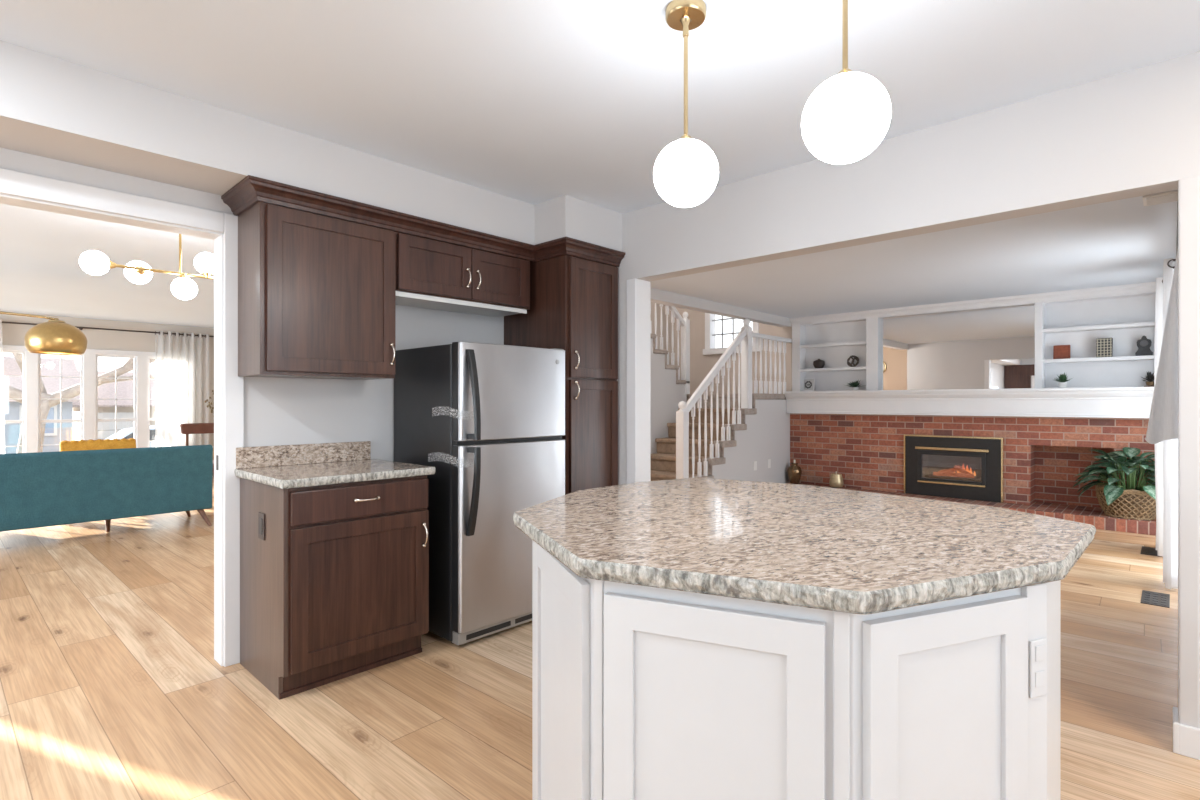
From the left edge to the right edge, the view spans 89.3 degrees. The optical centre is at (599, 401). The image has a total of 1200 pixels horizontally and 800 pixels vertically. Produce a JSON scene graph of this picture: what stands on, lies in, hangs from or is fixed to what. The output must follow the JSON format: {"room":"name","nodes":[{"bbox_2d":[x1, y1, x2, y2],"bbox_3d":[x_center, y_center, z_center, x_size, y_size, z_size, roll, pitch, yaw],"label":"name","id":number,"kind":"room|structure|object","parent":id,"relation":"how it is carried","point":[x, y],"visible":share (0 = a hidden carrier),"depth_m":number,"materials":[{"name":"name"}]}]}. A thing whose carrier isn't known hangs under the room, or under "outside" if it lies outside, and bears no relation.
{"room":"kitchen","nodes":[
{"label":"kitchen","id":0,"kind":"room"},
{"bbox_2d":[0,314,213,446],"bbox_3d":[-8.591,0.010,7.615,0.150,2.430,7.900,0,0,43],"label":"wall","id":1,"kind":"structure","parent":0,"point":[12,334],"depth_m":9.01,"materials":[{"name":"paint"}]},
{"bbox_2d":[3,345,154,452],"bbox_3d":[-7.825,0.120,8.363,0.180,1.770,3.800,0,0,43],"label":"window","id":2,"kind":"structure","parent":1,"relation":"in","point":[88,420],"depth_m":8.74,"materials":[{"name":"white paint"}]},
{"bbox_2d":[2,321,213,336],"bbox_3d":[-7.736,-1.054,8.321,0.124,0.062,4.590,0,0,43],"label":"curtain rod","id":3,"kind":"object","parent":1,"relation":"attached to","point":[80,328],"visible":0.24,"depth_m":8.85,"materials":[{"name":"black metal"}]},
{"bbox_2d":[0,319,4,453],"bbox_3d":[-8.044,0.058,7.951,0.130,2.295,0.375,0,0,43],"label":"curtain","id":4,"kind":"object","parent":3,"relation":"hanging from","point":[2,428],"visible":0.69,"depth_m":8.03,"materials":[{"name":"white fabric"}]},
{"bbox_2d":[155,331,208,446],"bbox_3d":[-6.548,0.058,9.528,0.144,2.295,0.712,0,0,43],"label":"curtain","id":5,"kind":"object","parent":3,"relation":"hanging from","point":[181,361],"visible":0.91,"depth_m":9.52,"materials":[{"name":"white fabric"}]},
{"bbox_2d":[0,148,503,460],"bbox_3d":[-2.362,0.010,2.247,0.120,2.430,5.830,0,0,43],"label":"wall","id":6,"kind":"structure","parent":0,"point":[277,411],"depth_m":3.12,"materials":[{"name":"paint"}]},
{"bbox_2d":[0,168,243,666],"bbox_3d":[-2.311,0.175,2.288,0.138,2.100,1.704,0,0,43],"label":"trim","id":7,"kind":"structure","parent":6,"relation":"attached to","point":[19,189],"depth_m":2.81,"materials":[{"name":"white paint"}]},
{"bbox_2d":[216,455,217,469],"bbox_3d":[-1.795,0.285,2.848,0.030,0.070,0.002,0,0,43],"label":"strike plate","id":8,"kind":"object","parent":6,"relation":"attached to","point":[216,455],"visible":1,"depth_m":2.85,"materials":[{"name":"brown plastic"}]},
{"bbox_2d":[0,40,534,244],"bbox_3d":[-2.318,-1.080,1.944,0.360,0.250,5.210,0,0,43],"label":"soffit","id":9,"kind":"structure","parent":6,"relation":"attached to","point":[51,107],"depth_m":2.45,"materials":[{"name":"paint"}]},
{"bbox_2d":[236,441,370,468],"bbox_3d":[-1.481,0.263,3.076,0.023,0.100,0.653,0,0,43],"label":"backsplash","id":10,"kind":"structure","parent":6,"relation":"attached to","point":[277,455],"depth_m":3.04,"materials":[{"name":"stone"}]},
{"bbox_2d":[238,201,394,379],"bbox_3d":[-1.356,-0.505,2.953,0.377,0.770,0.628,0,0,43],"label":"upper cabinet","id":11,"kind":"object","parent":6,"relation":"attached to","point":[316,292],"visible":0.99,"depth_m":2.80,"materials":[{"name":"brown wood"}]},
{"bbox_2d":[221,175,624,266],"bbox_3d":[-0.770,-0.911,3.305,2.171,0.082,0.386,0,0,-37],"label":"crown molding","id":12,"kind":"structure","parent":11,"relation":"attached to","point":[250,190],"depth_m":3.06,"materials":[{"name":"brown wood"}]},
{"bbox_2d":[395,231,529,316],"bbox_3d":[-0.833,-0.717,3.507,0.377,0.347,0.893,0,0,43],"label":"upper cabinet","id":13,"kind":"object","parent":6,"relation":"attached to","point":[429,273],"visible":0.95,"depth_m":3.37,"materials":[{"name":"brown wood"}]},
{"bbox_2d":[0,0,1199,327],"bbox_3d":[-3.442,-1.255,2.763,14.300,0.100,7.900,0,0,43],"label":"ceiling","id":14,"kind":"structure","parent":0,"point":[534,102],"depth_m":2.21,"materials":[{"name":"paint"}]},
{"bbox_2d":[79,234,213,299],"bbox_3d":[-2.674,-0.930,3.901,1.019,0.548,0.264,0,0,-39],"label":"chandelier","id":15,"kind":"object","parent":14,"relation":"hanging from","point":[92,262],"visible":0.65,"depth_m":3.81,"materials":[{"name":"white glass"}]},
{"bbox_2d":[653,0,718,207],"bbox_3d":[0.263,-0.902,1.861,0.198,0.602,0.198,0,0,43],"label":"pendant light","id":16,"kind":"object","parent":14,"relation":"hanging from","point":[686,171],"visible":1,"depth_m":1.81,"materials":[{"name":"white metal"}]},
{"bbox_2d":[801,0,890,163],"bbox_3d":[0.603,-0.898,1.493,0.205,0.610,0.205,0,0,43],"label":"pendant light","id":17,"kind":"object","parent":14,"relation":"hanging from","point":[848,115],"visible":1,"depth_m":1.43,"materials":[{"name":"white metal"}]},
{"bbox_2d":[0,479,1199,799],"bbox_3d":[-1.762,1.275,4.546,14.300,0.100,12.800,0,0,43],"label":"floor","id":18,"kind":"structure","parent":0,"point":[113,686],"depth_m":2.53,"materials":[{"name":"brown wood"}]},
{"bbox_2d":[0,311,87,354],"bbox_3d":[-5.894,0.189,5.331,2.139,2.072,0.450,0,0,-33],"label":"arc floor lamp","id":19,"kind":"object","parent":18,"relation":"on","point":[54,336],"visible":1,"depth_m":5.66,"materials":[{"name":"gold metal"}]},
{"bbox_2d":[60,438,135,450],"bbox_3d":[-5.606,0.830,6.849,0.679,0.797,0.740,0,0,43],"label":"armchair","id":20,"kind":"object","parent":18,"relation":"on","point":[98,444],"visible":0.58,"depth_m":7.00,"materials":[{"name":"yellow fabric"}]},
{"bbox_2d":[0,445,212,531],"bbox_3d":[-4.962,0.829,5.435,0.882,0.808,2.405,0,0,43],"label":"sofa","id":21,"kind":"object","parent":18,"relation":"on","point":[38,489],"visible":1,"depth_m":5.41,"materials":[{"name":"teal fabric"}]},
{"bbox_2d":[180,423,213,472],"bbox_3d":[-5.228,0.759,8.196,0.657,0.938,0.680,0,0,43],"label":"armchair","id":22,"kind":"object","parent":18,"relation":"on","point":[186,428],"visible":0.12,"depth_m":8.22,"materials":[{"name":"brown wood"}]},
{"bbox_2d":[205,390,213,478],"bbox_3d":[-5.983,0.511,9.542,0.360,1.425,0.384,0,0,43],"label":"dried stems","id":23,"kind":"object","parent":18,"relation":"on","point":[206,400],"visible":0.23,"depth_m":9.45,"materials":[{"name":"brown plant"}]},
{"bbox_2d":[240,475,428,699],"bbox_3d":[-1.246,0.787,2.877,0.630,0.875,0.655,0,0,43],"label":"base cabinet","id":24,"kind":"object","parent":18,"relation":"on","point":[336,587],"visible":0.95,"depth_m":2.66,"materials":[{"name":"brown wood"}]},
{"bbox_2d":[258,512,264,539],"bbox_3d":[-1.466,0.537,2.629,0.070,0.115,0.010,0,0,43],"label":"power outlet","id":25,"kind":"object","parent":24,"relation":"attached to","point":[261,516],"visible":1,"depth_m":2.61,"materials":[{"name":"brown plastic"}]},
{"bbox_2d":[259,517,261,534],"bbox_3d":[-1.469,0.537,2.626,0.040,0.072,0.004,0,0,43],"label":"socket","id":26,"kind":"object","parent":25,"relation":"attached to","point":[260,518],"depth_m":2.62,"materials":[{"name":"brown plastic"}]},
{"bbox_2d":[235,441,434,488],"bbox_3d":[-1.255,0.281,2.885,0.623,0.135,0.697,0,0,43],"label":"countertop","id":27,"kind":"structure","parent":24,"relation":"on","point":[298,465],"depth_m":2.90,"materials":[{"name":"beige stone"}]},
{"bbox_2d":[394,341,564,645],"bbox_3d":[-0.646,0.460,3.428,0.738,1.530,0.734,0,0,43],"label":"refrigerator","id":28,"kind":"object","parent":18,"relation":"on","point":[480,563],"depth_m":3.13,"materials":[{"name":"silver metal"}]},
{"bbox_2d":[504,254,617,494],"bbox_3d":[-0.239,0.168,3.932,0.652,2.115,0.455,0,0,43],"label":"pantry cabinet","id":29,"kind":"object","parent":18,"relation":"on","point":[574,300],"visible":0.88,"depth_m":3.72,"materials":[{"name":"brown wood"}]},
{"bbox_2d":[651,334,785,480],"bbox_3d":[0.886,-0.202,7.973,2.033,2.854,3.069,0,0,43],"label":"staircase","id":30,"kind":"structure","parent":18,"relation":"on","point":[663,462],"depth_m":7.55,"materials":[{"name":"white wood"}]},
{"bbox_2d":[651,303,689,393],"bbox_3d":[0.528,-1.311,7.625,0.090,2.412,1.957,0,0,43],"label":"stair railing","id":31,"kind":"object","parent":30,"relation":"on","point":[684,322],"visible":0.43,"depth_m":8.18,"materials":[{"name":"white paint"}]},
{"bbox_2d":[676,318,791,478],"bbox_3d":[1.748,0.090,7.487,0.100,2.270,2.595,0,0,43],"label":"stair railing","id":32,"kind":"object","parent":30,"relation":"on","point":[742,341],"visible":0.92,"depth_m":7.17,"materials":[{"name":"white paint"}]},
{"bbox_2d":[532,540,1059,799],"bbox_3d":[0.436,0.787,1.664,1.292,0.876,1.270,0,0,43],"label":"kitchen island","id":33,"kind":"object","parent":18,"relation":"on","point":[639,692],"visible":0.58,"depth_m":1.12,"materials":[{"name":"white paint"}]},
{"bbox_2d":[513,478,1095,614],"bbox_3d":[0.438,0.330,1.676,1.385,0.038,1.347,0,0,43],"label":"island countertop","id":34,"kind":"structure","parent":33,"relation":"on","point":[810,546],"depth_m":1.34,"materials":[{"name":"stone"}]},
{"bbox_2d":[1029,638,1046,697],"bbox_3d":[0.850,0.515,1.175,0.048,0.110,0.007,0,0,-21],"label":"power outlet","id":35,"kind":"object","parent":33,"relation":"attached to","point":[1037,648],"visible":1,"depth_m":1.17,"materials":[{"name":"white paint"}]},
{"bbox_2d":[1035,644,1044,661],"bbox_3d":[0.850,0.485,1.173,0.026,0.030,0.003,0,0,-21],"label":"socket","id":36,"kind":"object","parent":35,"relation":"attached to","point":[1039,648],"depth_m":1.17,"materials":[{"name":"white paint"}]},
{"bbox_2d":[1035,670,1044,687],"bbox_3d":[0.850,0.535,1.173,0.026,0.030,0.003,0,0,-21],"label":"socket","id":37,"kind":"object","parent":35,"relation":"attached to","point":[1039,674],"depth_m":1.17,"materials":[{"name":"white paint"}]},
{"bbox_2d":[785,413,1155,535],"bbox_3d":[4.059,0.690,7.034,3.936,1.070,0.714,0,0,43],"label":"brick fireplace","id":38,"kind":"object","parent":18,"relation":"on","point":[1043,455],"visible":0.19,"depth_m":6.67,"materials":[{"name":"red brick"}]},
{"bbox_2d":[787,460,801,483],"bbox_3d":[2.635,0.942,8.221,0.188,0.324,0.188,0,0,43],"label":"vase","id":39,"kind":"object","parent":38,"relation":"on","point":[794,471],"visible":0.99,"depth_m":8.16,"materials":[{"name":"brown metal"}]},
{"bbox_2d":[829,471,843,487],"bbox_3d":[3.053,0.999,7.840,0.176,0.210,0.176,0,0,43],"label":"votive","id":40,"kind":"object","parent":38,"relation":"on","point":[836,480],"visible":1,"depth_m":7.78,"materials":[{"name":"gold metal"}]},
{"bbox_2d":[904,434,1003,502],"bbox_3d":[4.130,0.748,7.087,1.016,0.712,0.330,0,0,43],"label":"fireplace insert","id":41,"kind":"object","parent":38,"relation":"on","point":[960,467],"visible":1,"depth_m":7.04,"materials":[{"name":"metal"}]},
{"bbox_2d":[915,446,989,451],"bbox_3d":[4.038,0.543,6.982,0.750,0.030,0.052,0,0,43],"label":"hood","id":42,"kind":"object","parent":41,"relation":"attached to","point":[917,448],"depth_m":6.97,"materials":[{"name":"gold metal"}]},
{"bbox_2d":[784,387,1153,417],"bbox_3d":[4.007,0.006,6.975,3.925,0.298,0.248,0,0,43],"label":"mantel","id":43,"kind":"object","parent":38,"relation":"on","point":[1097,402],"visible":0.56,"depth_m":6.68,"materials":[{"name":"white paint"}]},
{"bbox_2d":[790,282,1155,390],"bbox_3d":[4.153,-0.500,7.134,3.936,1.308,0.320,0,0,43],"label":"bookcase","id":44,"kind":"object","parent":38,"relation":"on","point":[1125,314],"visible":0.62,"depth_m":6.51,"materials":[{"name":"white paint"}]},
{"bbox_2d":[803,378,814,390],"bbox_3d":[2.877,-0.238,8.382,0.180,0.180,0.040,0,0,43],"label":"picture frame","id":45,"kind":"object","parent":44,"relation":"on","point":[809,383],"visible":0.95,"depth_m":8.37,"materials":[{"name":"white paint"}]},
{"bbox_2d":[813,359,824,367],"bbox_3d":[2.974,-0.522,8.245,0.150,0.134,0.150,0,0,43],"label":"bowl","id":46,"kind":"object","parent":44,"relation":"on","point":[818,363],"visible":0.97,"depth_m":8.19,"materials":[{"name":"black ceramic"}]},
{"bbox_2d":[847,355,858,366],"bbox_3d":[3.302,-0.531,7.922,0.140,0.153,0.151,0,0,-33],"label":"ornament","id":47,"kind":"object","parent":44,"relation":"on","point":[852,357],"visible":1,"depth_m":7.89,"materials":[{"name":"grey metal"}]},
{"bbox_2d":[846,380,865,390],"bbox_3d":[3.318,-0.220,7.880,0.270,0.146,0.239,0,0,-21],"label":"potted plant","id":48,"kind":"object","parent":44,"relation":"on","point":[854,385],"visible":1,"depth_m":7.85,"materials":[{"name":"green plant"}]},
{"bbox_2d":[881,305,1034,389],"bbox_3d":[4.175,-0.603,7.175,1.613,0.912,0.080,0,0,43],"label":"wall mirror","id":49,"kind":"object","parent":44,"relation":"attached to","point":[994,348],"visible":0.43,"depth_m":7.09,"materials":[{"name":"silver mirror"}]},
{"bbox_2d":[1053,345,1070,358],"bbox_3d":[4.907,-0.529,6.450,0.144,0.149,0.044,0,0,43],"label":"square plaque","id":50,"kind":"object","parent":44,"relation":"on","point":[1059,351],"visible":0.9,"depth_m":6.44,"materials":[{"name":"orange wood"}]},
{"bbox_2d":[1054,372,1069,387],"bbox_3d":[4.884,-0.231,6.417,0.174,0.168,0.148,0,0,18],"label":"potted plant","id":51,"kind":"object","parent":44,"relation":"on","point":[1062,383],"visible":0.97,"depth_m":6.38,"materials":[{"name":"green plant"}]},
{"bbox_2d":[1096,338,1112,356],"bbox_3d":[5.151,-0.552,6.198,0.125,0.195,0.094,0,0,43],"label":"box","id":52,"kind":"object","parent":44,"relation":"on","point":[1104,346],"visible":0.93,"depth_m":6.17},
{"bbox_2d":[1135,336,1152,355],"bbox_3d":[5.362,-0.554,5.982,0.128,0.199,0.069,0,0,43],"label":"mantel clock","id":53,"kind":"object","parent":44,"relation":"on","point":[1144,344],"visible":0.95,"depth_m":5.96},
{"bbox_3d":[5.384,-0.151,5.932,0.100,0.012,0.100,0,0,43],"label":"wooden coaster","id":54,"kind":"object","parent":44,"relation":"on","visible":0},
{"bbox_2d":[1142,371,1153,385],"bbox_3d":[5.396,-0.234,5.942,0.128,0.150,0.165,0,0,17],"label":"potted plant","id":55,"kind":"object","parent":54,"relation":"on","point":[1149,377],"visible":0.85,"depth_m":5.92,"materials":[{"name":"green plant"}]},
{"bbox_2d":[1072,447,1155,520],"bbox_3d":[4.993,0.775,5.779,0.828,0.664,0.532,0,0,43],"label":"potted plant","id":56,"kind":"object","parent":38,"relation":"on","point":[1118,500],"visible":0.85,"depth_m":5.74,"materials":[{"name":"green plant"}]},
{"bbox_2d":[1141,546,1161,556],"bbox_3d":[4.521,1.222,4.973,0.130,0.006,0.340,0,0,43],"label":"floor vent","id":57,"kind":"object","parent":18,"relation":"in","point":[1145,550],"visible":0.74,"depth_m":4.96,"materials":[{"name":"brown metal"}]},
{"bbox_2d":[1140,590,1169,607],"bbox_3d":[3.457,1.222,3.778,0.130,0.006,0.340,0,0,43],"label":"floor vent","id":58,"kind":"object","parent":18,"relation":"in","point":[1148,597],"visible":1,"depth_m":3.77,"materials":[{"name":"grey metal"}]},
{"bbox_2d":[651,302,673,364],"bbox_3d":[-0.358,-1.125,8.238,0.120,4.700,4.900,0,0,43],"label":"wall","id":59,"kind":"structure","parent":0,"point":[658,332],"depth_m":9.60,"materials":[{"name":"paint"}]},
{"bbox_2d":[651,338,686,453],"bbox_3d":[0.473,-0.173,7.603,0.100,2.796,1.964,0,0,43],"label":"wall","id":60,"kind":"structure","parent":0,"point":[666,395],"depth_m":7.89,"materials":[{"name":"paint"}]},
{"bbox_2d":[674,307,791,455],"bbox_3d":[2.012,-1.125,9.200,2.010,4.700,0.250,0,0,43],"label":"wall","id":61,"kind":"structure","parent":0,"point":[701,365],"depth_m":9.19,"materials":[{"name":"paint"}]},
{"bbox_2d":[703,313,759,354],"bbox_3d":[1.986,-1.468,9.100,0.950,1.475,0.170,0,0,43],"label":"window","id":62,"kind":"structure","parent":61,"relation":"in","point":[710,320],"depth_m":9.31,"materials":[{"name":"white paint"}]},
{"bbox_2d":[712,399,789,482],"bbox_3d":[1.766,0.596,7.546,0.100,1.258,2.495,0,0,43],"label":"wall","id":63,"kind":"structure","parent":0,"point":[766,436],"depth_m":7.82,"materials":[{"name":"paint"}]},
{"bbox_2d":[617,51,1199,484],"bbox_3d":[1.654,0.010,2.557,6.600,2.430,0.130,0,0,43],"label":"wall","id":64,"kind":"structure","parent":0,"point":[1133,133],"depth_m":2.61,"materials":[{"name":"paint"}]},
{"bbox_2d":[535,195,621,251],"bbox_3d":[-0.260,-1.080,3.927,0.635,0.250,0.500,0,0,43],"label":"soffit","id":65,"kind":"structure","parent":64,"relation":"attached to","point":[565,215],"depth_m":3.65,"materials":[{"name":"paint"}]},
{"bbox_2d":[627,278,650,483],"bbox_3d":[0.247,0.225,3.882,0.075,2.000,0.154,0,0,43],"label":"trim","id":66,"kind":"structure","parent":64,"relation":"attached to","point":[638,291],"depth_m":3.83,"materials":[{"name":"white paint"}]},
{"bbox_2d":[651,288,791,326],"bbox_3d":[0.933,-2.260,6.684,0.130,2.430,4.890,0,0,43],"label":"trim","id":67,"kind":"structure","parent":64,"relation":"attached to","point":[657,296],"depth_m":7.03,"materials":[{"name":"paint"}]},
{"bbox_2d":[1173,707,1199,759],"bbox_3d":[2.928,1.173,1.356,2.398,0.105,0.162,0,0,43],"label":"baseboard","id":68,"kind":"structure","parent":64,"relation":"attached to","point":[1186,739],"depth_m":2.10,"materials":[{"name":"white paint"}]},
{"bbox_2d":[1178,175,1199,727],"bbox_3d":[2.085,0.222,2.150,0.054,2.006,0.138,0,0,43],"label":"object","id":69,"kind":"structure","parent":64,"relation":"attached to","point":[1188,187],"depth_m":2.10,"materials":[{"name":"paint"}]},
{"bbox_2d":[650,190,1177,317],"bbox_3d":[1.944,-1.205,6.110,6.150,0.100,5.440,0,0,43],"label":"ceiling","id":70,"kind":"structure","parent":0,"point":[1124,241],"depth_m":5.14,"materials":[{"name":"paint"}]},
{"bbox_2d":[1143,190,1177,205],"bbox_3d":[3.174,-1.146,3.412,0.180,0.018,0.200,0,0,43],"label":"ceiling vent","id":71,"kind":"object","parent":70,"relation":"in","point":[1171,196],"visible":0.65,"depth_m":3.39,"materials":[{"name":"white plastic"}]},
{"bbox_2d":[1095,485,1155,520],"bbox_3d":[5.066,0.961,5.806,0.514,0.290,0.365,0,0,43],"label":"basket","id":72,"kind":"object","parent":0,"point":[1135,503],"depth_m":5.70,"materials":[{"name":"wicker"}]},
{"bbox_3d":[4.091,0.035,4.087,0.150,2.380,5.440,0,0,43],"label":"wall","id":73,"kind":"structure","parent":0,"visible":0},
{"bbox_2d":[1176,203,1177,254],"bbox_3d":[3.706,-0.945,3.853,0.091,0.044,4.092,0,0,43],"label":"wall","id":74,"kind":"structure","parent":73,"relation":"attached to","point":[1177,203],"depth_m":3.38,"materials":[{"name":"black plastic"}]},
{"bbox_2d":[1154,277,1163,555],"bbox_3d":[4.586,0.115,4.917,0.553,2.180,0.132,0,0,-45],"label":"curtain","id":75,"kind":"object","parent":74,"relation":"hanging from","point":[1159,281],"visible":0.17,"depth_m":4.75,"materials":[{"name":"white fabric"}]},
{"bbox_2d":[1145,248,1177,443],"bbox_3d":[3.490,-0.346,3.760,0.169,1.198,0.447,0,0,43],"label":"swag","id":76,"kind":"object","parent":74,"relation":"hanging from","point":[1163,419],"visible":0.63,"depth_m":3.59,"materials":[{"name":"white fabric"}]},
{"bbox_2d":[1163,258,1177,588],"bbox_3d":[3.778,0.140,4.009,0.091,2.130,0.303,0,0,43],"label":"curtain","id":77,"kind":"object","parent":74,"relation":"hanging from","point":[1170,447],"visible":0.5,"depth_m":3.92,"materials":[{"name":"white fabric"}]},
{"label":"outside","id":78,"kind":"structure","parent":0,"visible":0},
{"bbox_3d":[-41.030,2.200,52.404,108.400,1.250,100.000,0,0,43],"label":"ground","id":79,"kind":"structure","parent":78,"visible":0},
{"bbox_2d":[3,357,79,453],"bbox_3d":[-33.072,0.150,29.791,10.200,5.050,11.000,0,0,43],"label":"house","id":80,"kind":"structure","parent":79,"relation":"on","point":[13,410],"depth_m":30.09,"materials":[{"name":"blue"}]},
{"bbox_2d":[3,353,154,452],"bbox_3d":[-10.757,-1.336,12.181,7.364,6.533,1.827,0,0,-40],"label":"tree","id":81,"kind":"object","parent":79,"relation":"on","point":[9,391],"visible":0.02,"depth_m":12.19,"materials":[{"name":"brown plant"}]},
{"bbox_2d":[73,371,154,440],"bbox_3d":[-29.895,0.375,41.911,10.200,4.700,11.000,0,0,43],"label":"house","id":82,"kind":"structure","parent":79,"relation":"on","point":[125,389],"depth_m":36.65,"materials":[{"name":"beige"}]},
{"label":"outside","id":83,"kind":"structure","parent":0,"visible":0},
{"bbox_3d":[-12.792,2.325,25.795,10.000,0.300,100.000,0,0,43],"label":"street","id":84,"kind":"object","parent":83,"visible":0},
{"bbox_2d":[104,425,154,446],"bbox_3d":[-15.470,1.553,20.765,1.800,1.457,4.435,0,0,43],"label":"car","id":85,"kind":"object","parent":84,"relation":"on","point":[127,433],"visible":0.02,"depth_m":20.14,"materials":[{"name":"white paint"}]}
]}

